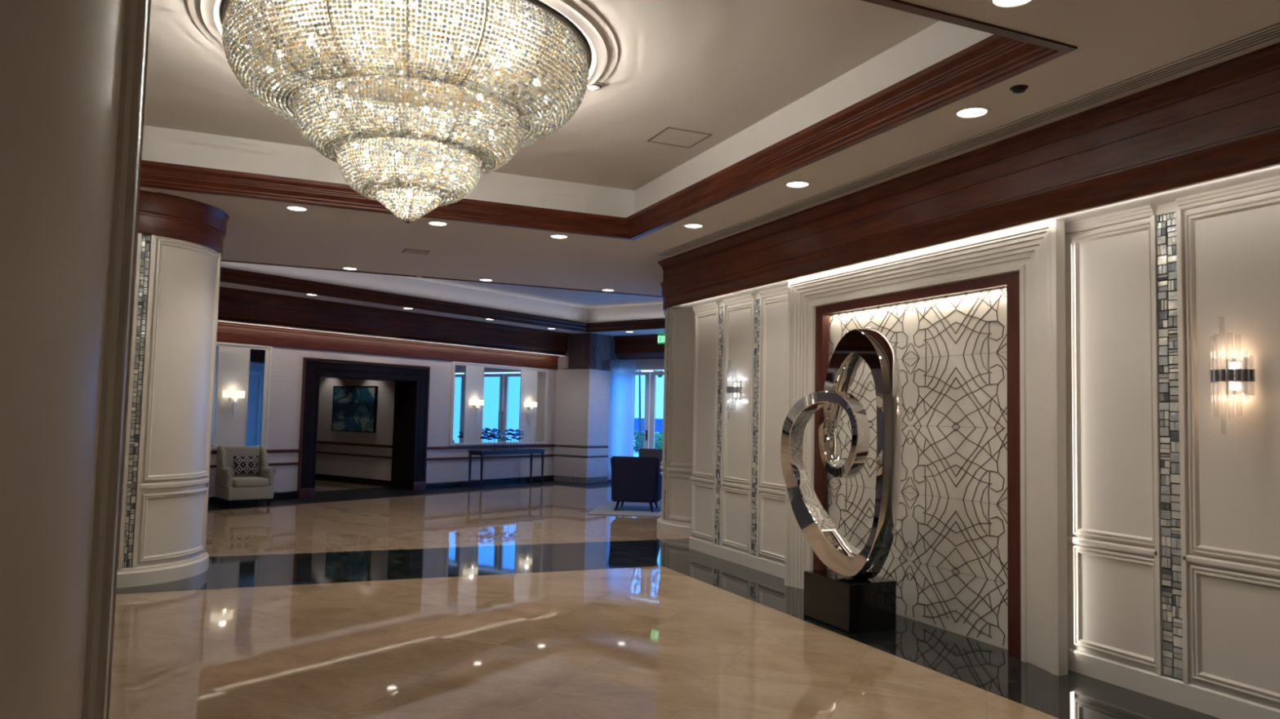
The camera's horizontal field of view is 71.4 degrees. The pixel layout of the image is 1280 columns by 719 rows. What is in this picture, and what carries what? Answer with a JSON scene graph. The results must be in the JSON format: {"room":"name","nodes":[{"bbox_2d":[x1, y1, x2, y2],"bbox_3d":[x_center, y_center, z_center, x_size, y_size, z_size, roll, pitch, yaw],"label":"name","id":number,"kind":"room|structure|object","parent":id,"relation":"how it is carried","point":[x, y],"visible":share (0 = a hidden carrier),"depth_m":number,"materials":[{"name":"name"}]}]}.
{"room":"lobby","nodes":[
{"label":"lobby","id":0,"kind":"room"},
{"bbox_2d":[315,377,395,480],"bbox_3d":[-6.715,1.266,19.349,4.730,2.700,0.150,-1,-4,36],"label":"wall","id":1,"kind":"structure","parent":0,"point":[371,468],"depth_m":18.64,"materials":[{"name":"paint"}]},
{"bbox_2d":[315,473,391,487],"bbox_3d":[-6.798,2.542,19.196,4.730,0.130,0.030,-1,-4,36],"label":"baseboard","id":2,"kind":"structure","parent":1,"relation":"attached to","point":[385,483],"depth_m":18.57,"materials":[{"name":"black wood"}]},
{"bbox_2d":[316,451,391,458],"bbox_3d":[-6.784,2.016,19.232,4.730,0.045,0.024,-1,-4,36],"label":"trim","id":3,"kind":"structure","parent":1,"relation":"attached to","point":[317,452],"depth_m":18.62,"materials":[{"name":"brown wood"}]},
{"bbox_2d":[331,386,377,432],"bbox_3d":[-6.009,1.037,18.721,1.440,0.960,0.055,-1,-4,36],"label":"framed painting","id":4,"kind":"object","parent":1,"relation":"attached to","point":[354,408],"visible":1,"depth_m":18.68,"materials":[{"name":"teal paint"}]},
{"bbox_2d":[316,440,392,448],"bbox_3d":[-6.781,1.797,19.243,4.730,0.055,0.030,-1,-4,36],"label":"trim","id":5,"kind":"structure","parent":1,"relation":"attached to","point":[317,442],"depth_m":18.61,"materials":[{"name":"brown wood"}]},
{"bbox_2d":[208,342,555,496],"bbox_3d":[-6.842,0.365,14.635,0.670,3.900,18.200,-1,-4,36],"label":"wall","id":6,"kind":"structure","parent":0,"point":[286,363],"depth_m":17.64,"materials":[{"name":"paint"}]},
{"bbox_2d":[210,342,271,449],"bbox_3d":[-7.111,0.533,13.666,0.035,1.706,3.065,-1,-4,36],"label":"mirror panel","id":7,"kind":"object","parent":6,"relation":"attached to","point":[246,368],"visible":0.35,"depth_m":14.53,"materials":[{"name":"white paint"}]},
{"bbox_2d":[211,346,218,446],"bbox_3d":[-7.074,0.550,13.721,0.004,1.595,1.120,-1,-4,36],"label":"mirror glass","id":8,"kind":"object","parent":7,"relation":"attached to","point":[215,402],"depth_m":14.17,"materials":[{"name":"white"}]},
{"bbox_2d":[222,390,244,417],"bbox_3d":[-6.536,0.721,14.338,0.135,0.434,0.320,-1,-4,36],"label":"sconce","id":9,"kind":"object","parent":7,"relation":"attached to","point":[233,396],"visible":1,"depth_m":14.31,"materials":[{"name":"beige glass"}]},
{"bbox_2d":[245,348,265,446],"bbox_3d":[-6.349,0.629,14.709,0.004,1.595,0.275,-1,-4,36],"label":"mirror glass","id":10,"kind":"object","parent":7,"relation":"attached to","point":[255,357],"depth_m":14.71,"materials":[{"name":"blue"}]},
{"bbox_2d":[297,357,430,498],"bbox_3d":[-5.287,1.268,16.669,0.720,2.425,2.785,-1,-4,36],"label":"door frame","id":11,"kind":"structure","parent":6,"relation":"attached to","point":[411,394],"depth_m":17.29,"materials":[{"name":"brown wood"}]},
{"bbox_2d":[208,475,554,504],"bbox_3d":[-6.987,2.197,13.787,0.030,0.130,16.900,-1,-4,36],"label":"baseboard","id":12,"kind":"structure","parent":6,"relation":"attached to","point":[212,500],"depth_m":18.16,"materials":[{"name":"black stone"}]},
{"bbox_2d":[209,453,554,467],"bbox_3d":[-6.977,1.671,13.822,0.024,0.045,16.900,-1,-4,36],"label":"trim","id":13,"kind":"structure","parent":6,"relation":"attached to","point":[552,455],"depth_m":18.26,"materials":[{"name":"brown wood"}]},
{"bbox_2d":[210,444,555,454],"bbox_3d":[-6.970,1.451,13.834,0.030,0.055,16.900,-1,-4,36],"label":"trim","id":14,"kind":"structure","parent":6,"relation":"attached to","point":[212,452],"depth_m":18.31,"materials":[{"name":"brown wood"}]},
{"bbox_2d":[216,323,558,369],"bbox_3d":[-6.914,-0.456,13.945,0.060,0.298,16.900,-1,-4,36],"label":"trim","id":15,"kind":"structure","parent":6,"relation":"attached to","point":[228,333],"depth_m":16.55,"materials":[{"name":"brown wood"}]},
{"bbox_2d":[217,320,568,356],"bbox_3d":[-6.789,-0.619,13.867,0.360,0.018,16.900,-1,-4,36],"label":"trim","id":16,"kind":"structure","parent":6,"relation":"attached to","point":[224,321],"depth_m":16.26,"materials":[{"name":"white paint"}]},
{"bbox_2d":[217,286,570,356],"bbox_3d":[-6.764,-0.871,13.843,0.438,0.530,16.860,-1,-4,36],"label":"trim","id":17,"kind":"structure","parent":6,"relation":"attached to","point":[234,304],"depth_m":16.26,"materials":[{"name":"brown wood"}]},
{"bbox_2d":[207,480,611,511],"bbox_3d":[-5.918,2.331,14.421,2.800,0.011,17.200,-1,-4,36],"label":"floor border","id":18,"kind":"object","parent":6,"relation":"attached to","point":[379,492],"depth_m":16.56,"materials":[{"name":"black stone"}]},
{"bbox_2d":[215,445,276,507],"bbox_3d":[-6.217,1.835,14.040,0.738,0.920,0.698,4,-5,-41],"label":"chair","id":19,"kind":"object","parent":18,"relation":"on","point":[229,486],"visible":0.99,"depth_m":13.92,"materials":[{"name":"beige fabric"}]},
{"bbox_2d":[233,455,258,475],"bbox_3d":[-6.275,1.683,14.194,0.380,0.293,0.117,4,-5,-41],"label":"throw pillow","id":20,"kind":"object","parent":19,"relation":"on","point":[242,464],"visible":0.99,"depth_m":14.16,"materials":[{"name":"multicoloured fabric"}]},
{"bbox_2d":[232,476,268,487],"bbox_3d":[-6.179,1.916,13.989,0.511,0.121,0.577,4,-5,-41],"label":"seat cushion","id":21,"kind":"object","parent":19,"relation":"on","point":[237,482],"depth_m":13.80,"materials":[{"name":"beige fabric"}]},
{"bbox_2d":[468,448,545,488],"bbox_3d":[-2.807,2.295,18.872,0.400,0.764,1.900,-1,-4,36],"label":"console table","id":22,"kind":"object","parent":18,"relation":"on","point":[521,451],"visible":0.99,"depth_m":18.55,"materials":[{"name":"black paint"}]},
{"bbox_2d":[480,428,523,449],"bbox_3d":[-2.890,1.683,18.817,0.144,0.444,1.324,-1,-4,36],"label":"fish sculpture","id":23,"kind":"object","parent":22,"relation":"on","point":[500,433],"visible":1,"depth_m":18.81,"materials":[{"name":"blue glass"}]},
{"bbox_2d":[219,259,665,333],"bbox_3d":[-3.350,-1.030,15.630,14.467,0.192,6.378,3,-4,-24],"label":"trim","id":24,"kind":"structure","parent":6,"relation":"attached to","point":[227,275],"depth_m":15.55,"materials":[{"name":"brown wood"}]},
{"bbox_2d":[448,361,548,445],"bbox_3d":[-2.987,0.982,19.282,0.035,1.706,2.890,-1,-4,36],"label":"mirror panel","id":25,"kind":"object","parent":6,"relation":"attached to","point":[504,390],"visible":1,"depth_m":19.17,"materials":[{"name":"white paint"}]},
{"bbox_2d":[453,364,466,443],"bbox_3d":[-3.713,0.915,18.298,0.004,1.595,0.300,-1,-4,36],"label":"mirror glass","id":26,"kind":"object","parent":25,"relation":"attached to","point":[459,371],"depth_m":18.31,"materials":[{"name":"blue"}]},
{"bbox_2d":[469,400,484,422],"bbox_3d":[-3.409,1.085,18.596,0.135,0.481,0.320,-1,-4,36],"label":"sconce","id":27,"kind":"object","parent":25,"relation":"attached to","point":[476,403],"visible":1,"depth_m":18.57,"materials":[{"name":"beige glass"}]},
{"bbox_2d":[481,367,520,442],"bbox_3d":[-2.993,0.994,19.279,0.004,1.595,1.120,-1,-4,36],"label":"mirror glass","id":28,"kind":"object","parent":25,"relation":"attached to","point":[500,386],"depth_m":19.26,"materials":[{"name":"blue"}]},
{"bbox_2d":[524,401,537,424],"bbox_3d":[-2.441,1.204,19.914,0.135,0.509,0.320,-1,-4,36],"label":"sconce","id":29,"kind":"object","parent":25,"relation":"attached to","point":[530,405],"visible":1,"depth_m":19.89,"materials":[{"name":"beige glass"}]},
{"bbox_2d":[535,371,546,441],"bbox_3d":[-2.260,1.073,20.277,0.004,1.595,0.300,-1,-4,36],"label":"mirror glass","id":30,"kind":"object","parent":25,"relation":"attached to","point":[540,376],"depth_m":20.28,"materials":[{"name":"white"}]},
{"bbox_2d":[554,453,608,457],"bbox_3d":[-1.368,2.229,20.636,1.000,0.045,0.760,-1,-4,36],"label":"trim","id":31,"kind":"structure","parent":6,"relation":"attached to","point":[565,455],"depth_m":20.30,"materials":[{"name":"brown wood"}]},
{"bbox_2d":[555,444,608,448],"bbox_3d":[-1.363,2.009,20.650,1.000,0.055,0.760,-1,-4,36],"label":"trim","id":32,"kind":"structure","parent":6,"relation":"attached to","point":[560,446],"depth_m":20.34,"materials":[{"name":"brown wood"}]},
{"bbox_2d":[557,333,610,370],"bbox_3d":[-1.313,-0.161,20.786,1.000,0.825,0.760,-1,-4,36],"label":"trim","id":33,"kind":"structure","parent":6,"relation":"attached to","point":[575,336],"depth_m":20.40,"materials":[{"name":"brown wood"}]},
{"bbox_2d":[610,333,664,370],"bbox_3d":[3.613,0.822,18.087,12.900,3.900,0.638,-1,-4,36],"label":"wall","id":34,"kind":"structure","parent":6,"relation":"in","point":[641,364],"depth_m":20.65,"materials":[{"name":"white paint"}]},
{"bbox_2d":[607,359,635,479],"bbox_3d":[-0.527,1.426,21.064,0.980,2.840,0.124,-1,-4,36],"label":"sheer curtain","id":35,"kind":"object","parent":34,"relation":"hanging from","point":[622,372],"visible":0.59,"depth_m":21.01,"materials":[{"name":"fabric"}]},
{"bbox_2d":[635,371,650,448],"bbox_3d":[-0.277,1.582,21.062,1.160,2.580,0.129,-1,-4,36],"label":"door","id":36,"kind":"structure","parent":34,"relation":"attached to","point":[647,374],"depth_m":20.79,"materials":[{"name":"white paint"}]},
{"bbox_2d":[648,371,663,448],"bbox_3d":[0.738,1.558,20.317,1.320,2.580,0.131,-1,-4,36],"label":"door","id":37,"kind":"structure","parent":34,"relation":"attached to","point":[653,374],"depth_m":20.70,"materials":[{"name":"white paint"}]},
{"bbox_2d":[108,480,1058,718],"bbox_3d":[-0.234,2.242,9.421,21.363,0.200,27.623,3,-4,-24],"label":"floor","id":38,"kind":"structure","parent":0,"point":[647,642],"depth_m":6.00,"materials":[{"name":"beige stone"}]},
{"bbox_2d":[0,0,151,718],"bbox_3d":[-1.745,-0.100,1.424,1.729,3.398,1.729,2,-4,-16],"label":"round column","id":39,"kind":"structure","parent":38,"relation":"on","point":[73,73],"depth_m":1.49,"materials":[{"name":"beige paint"}]},
{"bbox_2d":[553,333,611,483],"bbox_3d":[-1.351,1.124,20.711,1.020,3.400,0.760,-1,-4,36],"label":"column","id":40,"kind":"object","parent":38,"relation":"on","point":[582,397],"visible":0.79,"depth_m":20.39,"materials":[{"name":"paint"}]},
{"bbox_2d":[554,475,607,483],"bbox_3d":[-1.380,2.755,20.603,1.000,0.130,0.760,-1,-4,36],"label":"baseboard","id":41,"kind":"object","parent":40,"relation":"attached to","point":[562,476],"visible":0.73,"depth_m":20.30,"materials":[{"name":"black stone"}]},
{"bbox_2d":[586,499,661,516],"bbox_3d":[0.888,2.538,15.435,3.000,0.014,3.600,1,-4,7],"label":"area rug","id":42,"kind":"object","parent":38,"relation":"on","point":[628,508],"visible":0.24,"depth_m":14.50,"materials":[{"name":"beige carpet"}]},
{"bbox_2d":[610,456,662,512],"bbox_3d":[-0.046,2.020,14.594,0.794,0.876,0.795,1,-4,7],"label":"chair","id":43,"kind":"object","parent":42,"relation":"on","point":[633,479],"visible":0.99,"depth_m":14.25,"materials":[{"name":"blue fabric"}]},
{"bbox_2d":[638,448,662,471],"bbox_3d":[0.396,2.311,18.747,0.794,0.876,0.795,1,-4,7],"label":"chair","id":44,"kind":"object","parent":38,"relation":"on","point":[642,452],"visible":0.04,"depth_m":18.40,"materials":[{"name":"beige fabric"}]},
{"bbox_2d":[657,282,694,536],"bbox_3d":[1.125,0.657,12.389,1.749,3.398,1.749,-1,-4,29],"label":"round column","id":45,"kind":"structure","parent":38,"relation":"on","point":[676,468],"depth_m":11.87,"materials":[{"name":"beige paint"}]},
{"bbox_2d":[139,0,1279,337],"bbox_3d":[0.139,-1.544,9.008,21.363,0.520,26.203,3,-4,-24],"label":"ceiling","id":46,"kind":"structure","parent":0,"point":[750,75],"depth_m":6.83,"materials":[{"name":"white paint"}]},
{"bbox_2d":[284,205,309,211],"bbox_3d":[-3.187,-1.402,8.276,0.212,0.007,0.212,3,-4,-24],"label":"recessed light","id":47,"kind":"object","parent":46,"relation":"in","point":[296,208],"visible":1,"depth_m":8.27,"materials":[{"name":"white"}]},
{"bbox_2d":[342,266,358,270],"bbox_3d":[-3.824,-1.198,11.748,0.212,0.007,0.212,3,-4,-24],"label":"recessed light","id":48,"kind":"object","parent":46,"relation":"in","point":[343,268],"visible":1,"depth_m":11.75,"materials":[{"name":"white"}]},
{"bbox_2d":[221,0,590,223],"bbox_3d":[-1.476,-1.457,5.751,2.268,1.173,2.268,0,-4,24],"label":"crystal chandelier","id":49,"kind":"object","parent":46,"relation":"hanging from","point":[424,56],"visible":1,"depth_m":5.28,"materials":[{"name":"clear glass"}]},
{"bbox_2d":[401,248,430,255],"bbox_3d":[-2.618,-1.255,10.401,0.280,0.008,0.280,3,-4,-24],"label":"ceiling vent","id":50,"kind":"object","parent":46,"relation":"in","point":[406,251],"visible":1,"depth_m":10.37,"materials":[{"name":"black metal"}]},
{"bbox_2d":[426,221,448,226],"bbox_3d":[-1.998,-1.342,8.797,0.212,0.007,0.212,3,-4,-24],"label":"recessed light","id":51,"kind":"object","parent":46,"relation":"in","point":[431,223],"visible":1,"depth_m":8.78,"materials":[{"name":"white"}]},
{"bbox_2d":[478,278,493,281],"bbox_3d":[-2.159,-1.114,12.479,0.212,0.007,0.212,3,-4,-24],"label":"recessed light","id":52,"kind":"object","parent":46,"relation":"in","point":[481,279],"visible":1,"depth_m":12.48,"materials":[{"name":"white"}]},
{"bbox_2d":[549,234,568,239],"bbox_3d":[-0.845,-1.284,9.303,0.212,0.007,0.212,3,-4,-24],"label":"recessed light","id":53,"kind":"object","parent":46,"relation":"in","point":[553,236],"visible":1,"depth_m":9.29,"materials":[{"name":"white"}]},
{"bbox_2d":[586,81,603,91],"bbox_3d":[-0.328,-1.956,6.382,0.132,0.050,0.132,3,-4,-24],"label":"recessed light","id":54,"kind":"object","parent":46,"relation":"attached to","point":[597,86],"visible":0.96,"depth_m":6.35,"materials":[{"name":"white paint"}]},
{"bbox_2d":[600,288,614,291],"bbox_3d":[-0.475,-1.028,13.217,0.212,0.007,0.212,3,-4,-24],"label":"recessed light","id":55,"kind":"object","parent":46,"relation":"in","point":[603,290],"visible":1,"depth_m":13.20,"materials":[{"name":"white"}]},
{"bbox_2d":[140,0,1077,239],"bbox_3d":[-1.470,-1.609,5.767,5.480,0.192,5.480,3,-4,-24],"label":"trim","id":56,"kind":"structure","parent":46,"relation":"attached to","point":[1008,53],"depth_m":6.95,"materials":[{"name":"brown wood"}]},
{"bbox_2d":[657,333,664,343],"bbox_3d":[0.543,-0.469,19.979,0.340,0.224,0.046,-1,-4,36],"label":"exit sign","id":57,"kind":"object","parent":46,"relation":"hanging from","point":[660,337],"visible":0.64,"depth_m":20.01,"materials":[{"name":"green plastic"}]},
{"bbox_2d":[669,231,677,234],"bbox_3d":[0.338,-1.276,8.949,0.084,0.012,0.084,3,-4,-24],"label":"disc","id":58,"kind":"object","parent":46,"relation":"attached to","point":[670,232],"visible":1,"depth_m":8.92,"materials":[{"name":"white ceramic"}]},
{"bbox_2d":[648,127,711,147],"bbox_3d":[0.335,-1.888,7.590,0.408,0.003,0.420,3,-4,-24],"label":"access hatch","id":59,"kind":"object","parent":46,"relation":"attached to","point":[668,127],"visible":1,"depth_m":7.56,"materials":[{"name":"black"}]},
{"bbox_2d":[682,223,704,228],"bbox_3d":[0.519,-1.294,8.636,0.212,0.007,0.212,3,-4,-24],"label":"recessed light","id":60,"kind":"object","parent":46,"relation":"in","point":[686,225],"visible":1,"depth_m":8.62,"materials":[{"name":"white"}]},
{"bbox_2d":[783,180,811,188],"bbox_3d":[1.242,-1.380,7.023,0.212,0.007,0.212,3,-4,-24],"label":"recessed light","id":61,"kind":"object","parent":46,"relation":"in","point":[796,184],"visible":1,"depth_m":7.01,"materials":[{"name":"white"}]},
{"bbox_2d":[656,22,1279,256],"bbox_3d":[2.737,-1.496,4.624,0.150,0.009,12.300,3,-4,-24],"label":"crown molding","id":62,"kind":"structure","parent":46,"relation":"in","point":[1272,33],"depth_m":5.40,"materials":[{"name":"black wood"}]},
{"bbox_2d":[953,106,991,119],"bbox_3d":[1.978,-1.471,5.306,0.212,0.007,0.212,3,-4,-24],"label":"recessed light","id":63,"kind":"object","parent":46,"relation":"in","point":[971,112],"visible":1,"depth_m":5.30,"materials":[{"name":"white"}]},
{"bbox_2d":[987,0,1035,8],"bbox_3d":[1.621,-1.570,3.862,0.212,0.007,0.212,3,-4,-24],"label":"recessed light","id":64,"kind":"object","parent":46,"relation":"in","point":[1003,4],"visible":1,"depth_m":3.92,"materials":[{"name":"white glass"}]},
{"bbox_2d":[1009,84,1028,93],"bbox_3d":[2.088,-1.482,4.906,0.096,0.030,0.096,3,-4,-24],"label":"ceiling sensor","id":65,"kind":"object","parent":46,"relation":"attached to","point":[1017,89],"visible":1,"depth_m":4.88,"materials":[{"name":"black plastic"}]},
{"bbox_2d":[688,175,1279,718],"bbox_3d":[3.642,-0.086,4.063,0.265,3.950,14.480,3,-4,-24],"label":"wall","id":66,"kind":"structure","parent":0,"point":[1232,233],"depth_m":5.28,"materials":[{"name":"beige paint"}]},
{"bbox_2d":[115,538,1220,718],"bbox_3d":[-0.634,1.701,2.497,15.000,0.011,15.240,3,-4,-24],"label":"floor border","id":67,"kind":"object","parent":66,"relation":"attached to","point":[987,667],"depth_m":8.04,"materials":[{"name":"black stone"}]},
{"bbox_2d":[116,190,229,588],"bbox_3d":[-4.868,0.261,8.278,1.749,3.398,1.749,0,-4,20],"label":"round column","id":68,"kind":"structure","parent":67,"relation":"on","point":[163,521],"depth_m":7.89,"materials":[{"name":"beige paint"}]},
{"bbox_2d":[803,569,896,634],"bbox_3d":[1.599,1.840,6.824,0.430,0.360,0.580,3,-4,-24],"label":"plinth","id":69,"kind":"object","parent":67,"relation":"on","point":[849,606],"visible":0.88,"depth_m":6.60,"materials":[{"name":"black stone"}]},
{"bbox_2d":[780,327,902,579],"bbox_3d":[1.484,0.707,6.877,0.382,1.911,1.160,3,-4,-24],"label":"sculpture","id":70,"kind":"object","parent":69,"relation":"on","point":[869,344],"visible":1,"depth_m":6.65,"materials":[{"name":"silver metal"}]},
{"bbox_2d":[712,306,726,546],"bbox_3d":[0.893,0.732,9.985,0.026,2.663,0.188,3,-4,-24],"label":"mosaic strip","id":71,"kind":"object","parent":66,"relation":"attached to","point":[721,312],"visible":1,"depth_m":9.99,"materials":[{"name":"silver metal"}]},
{"bbox_2d":[726,381,742,399],"bbox_3d":[1.009,0.329,9.631,0.136,0.630,0.223,3,-4,-24],"label":"sconce","id":72,"kind":"object","parent":66,"relation":"attached to","point":[737,388],"visible":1,"depth_m":9.60,"materials":[{"name":"silver metal"}]},
{"bbox_2d":[748,297,763,556],"bbox_3d":[1.208,0.694,9.272,0.026,2.663,0.188,3,-4,-24],"label":"mosaic strip","id":73,"kind":"object","parent":66,"relation":"attached to","point":[757,304],"visible":1,"depth_m":9.27,"materials":[{"name":"silver metal"}]},
{"bbox_2d":[784,219,1067,675],"bbox_3d":[2.091,0.611,7.051,0.199,2.864,3.080,3,-4,-24],"label":"decorative wall panel","id":74,"kind":"object","parent":66,"relation":"attached to","point":[975,328],"visible":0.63,"depth_m":6.55,"materials":[{"name":"beige paint"}]},
{"bbox_2d":[657,42,1279,306],"bbox_3d":[3.360,-1.255,4.077,0.438,0.530,14.620,3,-4,-24],"label":"trim","id":75,"kind":"structure","parent":66,"relation":"attached to","point":[1222,119],"depth_m":5.66,"materials":[{"name":"brown wood"}]},
{"bbox_2d":[671,163,1279,308],"bbox_3d":[3.442,-0.985,4.099,0.245,0.010,14.620,3,-4,-24],"label":"trim","id":76,"kind":"structure","parent":66,"relation":"attached to","point":[1169,195],"depth_m":5.35,"materials":[{"name":"white paint"}]},
{"bbox_2d":[1150,209,1191,683],"bbox_3d":[3.042,0.474,5.114,0.026,2.663,0.188,3,-4,-24],"label":"mosaic strip","id":77,"kind":"object","parent":66,"relation":"attached to","point":[1172,614],"visible":1,"depth_m":5.11,"materials":[{"name":"silver metal"}]},
{"bbox_2d":[1208,357,1255,395],"bbox_3d":[3.153,0.087,4.768,0.136,0.630,0.223,3,-4,-24],"label":"sconce","id":78,"kind":"object","parent":66,"relation":"attached to","point":[1236,375],"visible":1,"depth_m":4.75,"materials":[{"name":"silver metal"}]},
{"label":"outside","id":79,"kind":"structure","parent":0,"visible":0},
{"bbox_2d":[633,432,659,457],"bbox_3d":[16.532,5.071,45.830,111.788,0.200,133.823,3,-4,-24],"label":"ground","id":80,"kind":"structure","parent":79,"point":[635,454],"depth_m":40.10,"materials":[{"name":"white"}]},
{"bbox_2d":[633,430,644,452],"bbox_3d":[-0.141,3.837,41.825,1.483,1.050,1.538,3,-4,-24],"label":"shrub","id":81,"kind":"object","parent":80,"relation":"on","point":[636,447],"visible":0.16,"depth_m":41.50,"materials":[{"name":"green plant"}]},
{"bbox_2d":[635,370,642,457],"bbox_3d":[-0.210,1.223,26.952,0.969,4.343,0.949,3,-4,-24],"label":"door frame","id":82,"kind":"structure","parent":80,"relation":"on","point":[639,376],"depth_m":27.01,"materials":[{"name":"grey metal"}]},
{"bbox_2d":[635,431,662,448],"bbox_3d":[0.542,3.723,39.841,1.499,1.040,1.546,3,-4,-24],"label":"shrub","id":83,"kind":"object","parent":80,"relation":"on","point":[657,437],"visible":0.38,"depth_m":39.49,"materials":[{"name":"green plant"}]},
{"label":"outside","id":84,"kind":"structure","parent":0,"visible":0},
{"bbox_2d":[634,417,662,432],"bbox_3d":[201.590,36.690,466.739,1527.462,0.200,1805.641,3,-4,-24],"label":"sea","id":85,"kind":"structure","parent":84,"point":[659,422],"depth_m":246.96,"materials":[{"name":"blue liquid"}]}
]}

